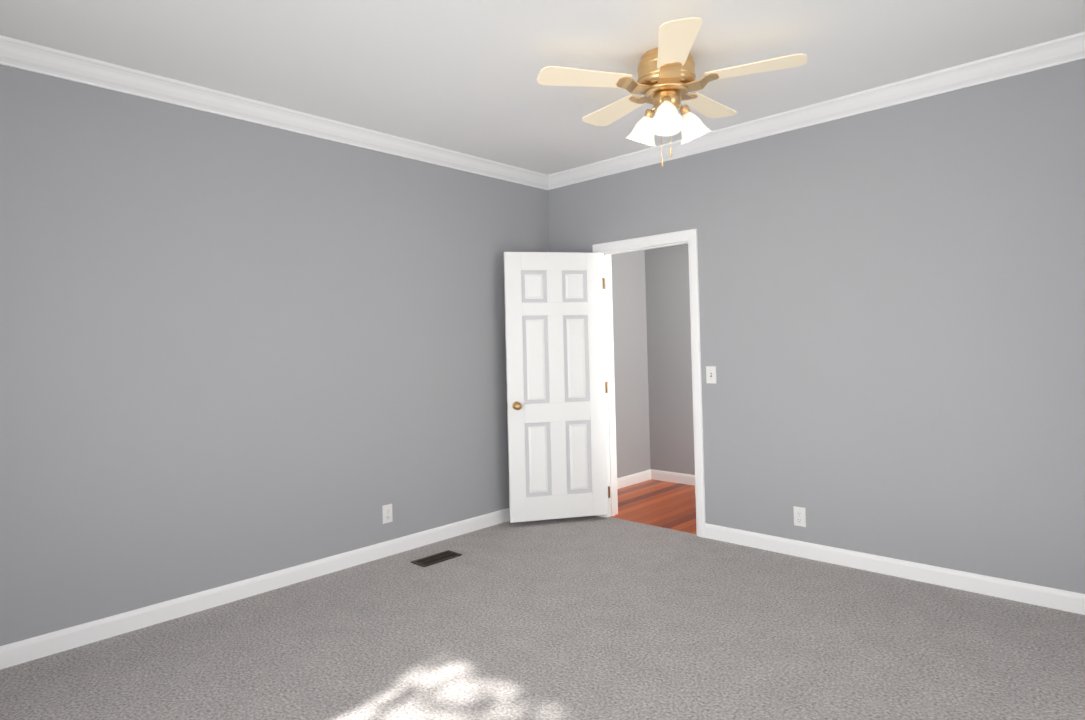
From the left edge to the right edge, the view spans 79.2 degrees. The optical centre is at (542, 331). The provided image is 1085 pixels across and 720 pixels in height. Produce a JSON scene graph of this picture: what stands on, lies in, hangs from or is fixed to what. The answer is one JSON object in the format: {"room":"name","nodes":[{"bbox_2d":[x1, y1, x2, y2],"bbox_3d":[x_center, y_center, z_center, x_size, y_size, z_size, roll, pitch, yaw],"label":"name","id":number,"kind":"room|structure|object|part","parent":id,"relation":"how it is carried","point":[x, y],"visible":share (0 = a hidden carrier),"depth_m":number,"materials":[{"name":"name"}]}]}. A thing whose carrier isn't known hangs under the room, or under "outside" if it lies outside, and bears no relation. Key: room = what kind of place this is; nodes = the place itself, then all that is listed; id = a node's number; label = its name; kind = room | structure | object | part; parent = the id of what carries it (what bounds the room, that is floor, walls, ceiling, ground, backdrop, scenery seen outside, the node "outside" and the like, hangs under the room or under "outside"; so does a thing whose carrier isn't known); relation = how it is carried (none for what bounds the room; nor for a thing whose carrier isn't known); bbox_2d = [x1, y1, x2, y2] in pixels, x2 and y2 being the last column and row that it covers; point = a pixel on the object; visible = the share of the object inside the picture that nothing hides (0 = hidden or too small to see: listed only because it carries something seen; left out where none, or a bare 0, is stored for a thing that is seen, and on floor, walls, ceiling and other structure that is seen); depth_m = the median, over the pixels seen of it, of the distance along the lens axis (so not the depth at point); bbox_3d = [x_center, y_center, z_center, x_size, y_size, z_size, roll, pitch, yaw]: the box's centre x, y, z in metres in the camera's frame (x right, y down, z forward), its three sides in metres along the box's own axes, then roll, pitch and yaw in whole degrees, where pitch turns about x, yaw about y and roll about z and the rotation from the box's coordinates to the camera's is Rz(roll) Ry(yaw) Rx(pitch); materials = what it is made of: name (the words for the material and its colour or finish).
{"room":"empty bedroom","nodes":[
{"label":"empty bedroom","id":0,"kind":"room"},
{"bbox_2d":[0,65,650,645],"bbox_3d":[-1.086,0.088,4.321,0.130,2.730,6.310,-3,-2,43],"label":"wall","id":1,"kind":"structure","parent":0,"point":[232,349],"depth_m":3.57,"materials":[{"name":"grey paint"}]},
{"bbox_2d":[0,508,509,669],"bbox_3d":[-1.481,1.403,3.734,0.014,0.095,4.650,-3,-2,43],"label":"baseboard","id":2,"kind":"structure","parent":1,"relation":"attached to","point":[31,649],"depth_m":3.48,"materials":[{"name":"white wood"}]},
{"bbox_2d":[0,35,554,189],"bbox_3d":[-1.517,-1.232,3.763,0.092,0.095,4.650,-3,-2,43],"label":"crown molding","id":3,"kind":"structure","parent":1,"relation":"attached to","point":[26,56],"depth_m":3.57,"materials":[{"name":"white wood"}]},
{"bbox_2d":[382,504,392,523],"bbox_3d":[-1.005,1.180,4.253,0.010,0.116,0.072,-3,-2,43],"label":"electrical outlet plate","id":4,"kind":"object","parent":1,"relation":"attached to","point":[387,516],"visible":1,"depth_m":4.25,"materials":[{"name":"white plastic"}]},
{"bbox_2d":[617,469,651,488],"bbox_3d":[0.629,1.399,5.978,0.014,0.095,1.250,-3,-2,43],"label":"baseboard","id":5,"kind":"structure","parent":1,"relation":"attached to","point":[628,480],"depth_m":6.23,"materials":[{"name":"white wood"}]},
{"bbox_2d":[0,515,1084,719],"bbox_3d":[0.061,1.411,2.208,4.610,0.060,4.800,-3,-2,43],"label":"floor carpet","id":6,"kind":"object","parent":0,"point":[595,617],"visible":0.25,"depth_m":2.90,"materials":[{"name":"grey carpet"}]},
{"bbox_2d":[411,550,461,566],"bbox_3d":[-0.671,1.437,4.159,0.140,0.007,0.300,-3,-2,43],"label":"air vent register","id":7,"kind":"object","parent":6,"relation":"on","point":[436,558],"visible":0.96,"depth_m":4.15,"materials":[{"name":"brown metal"}]},
{"bbox_2d":[0,0,1084,174],"bbox_3d":[0.510,-1.408,2.817,4.610,0.120,6.310,-3,-2,43],"label":"ceiling","id":8,"kind":"structure","parent":0,"point":[460,76],"depth_m":3.09,"materials":[{"name":"white paint"}]},
{"bbox_2d":[537,17,806,166],"bbox_3d":[0.629,-1.069,3.221,1.234,0.547,1.194,-3,-2,43],"label":"ceiling fan","id":9,"kind":"object","parent":8,"relation":"attached to","point":[676,38],"depth_m":3.10,"materials":[{"name":"beige wood"}]},
{"bbox_3d":[0.573,-0.938,3.156,0.013,0.285,0.013,-2,-1,34],"label":"ceiling fan chain","id":10,"kind":"part","parent":9,"relation":"part of","materials":[{"name":"gold metal"}]},
{"bbox_3d":[0.603,-1.192,3.191,0.281,0.302,0.281,-3,-2,43],"label":"ceiling fan housing","id":11,"kind":"part","parent":9,"relation":"part of","materials":[{"name":"gold metal"}]},
{"bbox_3d":[0.583,-1.002,3.212,0.389,0.157,0.421,-3,-2,43],"label":"ceiling fan shades","id":12,"kind":"part","parent":9,"relation":"part of","materials":[{"name":"white glass"}]},
{"bbox_2d":[610,479,696,533],"bbox_3d":[2.223,1.407,4.506,4.610,0.060,1.510,-3,-2,43],"label":"floor","id":13,"kind":"structure","parent":0,"point":[666,504],"depth_m":5.41,"materials":[{"name":"brown wood"}]},
{"bbox_2d":[645,244,694,474],"bbox_3d":[2.709,0.010,4.994,4.480,2.730,0.130,-3,-2,43],"label":"wall","id":14,"kind":"structure","parent":0,"point":[671,427],"depth_m":6.30,"materials":[{"name":"grey paint"}]},
{"bbox_2d":[652,469,694,485],"bbox_3d":[2.644,1.329,4.958,4.350,0.095,0.014,-3,-2,43],"label":"baseboard","id":15,"kind":"structure","parent":14,"relation":"attached to","point":[674,477],"depth_m":6.26,"materials":[{"name":"white wood"}]},
{"bbox_2d":[548,59,1084,593],"bbox_3d":[1.750,0.012,3.974,4.480,2.730,0.130,-3,-2,43],"label":"wall","id":16,"kind":"structure","parent":0,"point":[892,321],"depth_m":3.66,"materials":[{"name":"grey paint"}]},
{"bbox_2d":[504,252,608,522],"bbox_3d":[0.107,0.399,4.961,0.762,2.007,0.035,-1,-1,-13],"label":"door","id":17,"kind":"structure","parent":16,"relation":"in","point":[555,380],"depth_m":4.94,"materials":[{"name":"white wood"}]},
{"bbox_2d":[507,402,521,409],"bbox_3d":[-0.215,0.549,4.881,0.098,0.062,0.177,-1,-1,-13],"label":"door knob","id":18,"kind":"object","parent":17,"relation":"attached to","point":[516,405],"depth_m":4.80,"materials":[{"name":"gold metal"}]},
{"bbox_2d":[592,229,705,537],"bbox_3d":[0.804,0.360,4.864,0.916,2.118,0.166,-3,-2,43],"label":"door frame","id":19,"kind":"structure","parent":16,"relation":"attached to","point":[690,235],"depth_m":4.73,"materials":[{"name":"white wood"}]},
{"bbox_2d":[602,278,609,497],"bbox_3d":[0.494,0.431,5.091,0.002,1.708,0.032,-3,-2,43],"label":"jamb hinge leaves","id":20,"kind":"object","parent":19,"relation":"attached to","point":[606,389],"visible":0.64,"depth_m":5.09,"materials":[{"name":"gold metal"}]},
{"bbox_2d":[706,366,715,383],"bbox_3d":[1.142,0.292,4.446,0.072,0.116,0.016,-3,-2,43],"label":"switch plate","id":21,"kind":"object","parent":16,"relation":"attached to","point":[710,374],"visible":1,"depth_m":4.45,"materials":[{"name":"white plastic"}]},
{"bbox_2d":[793,506,805,526],"bbox_3d":[1.583,1.138,4.036,0.072,0.116,0.010,-3,-2,43],"label":"electrical outlet plate","id":22,"kind":"object","parent":16,"relation":"attached to","point":[799,516],"visible":1,"depth_m":4.03,"materials":[{"name":"white plastic"}]},
{"bbox_2d":[548,32,1084,187],"bbox_3d":[1.595,-1.303,3.965,4.110,0.095,0.092,-3,-2,43],"label":"crown molding","id":23,"kind":"structure","parent":16,"relation":"attached to","point":[1071,48],"depth_m":3.77,"materials":[{"name":"white wood"}]},
{"bbox_2d":[705,523,1084,614],"bbox_3d":[2.180,1.309,3.473,2.931,0.095,0.014,-3,-2,43],"label":"baseboard","id":24,"kind":"structure","parent":16,"relation":"attached to","point":[1074,602],"depth_m":3.60,"materials":[{"name":"white wood"}]}
]}

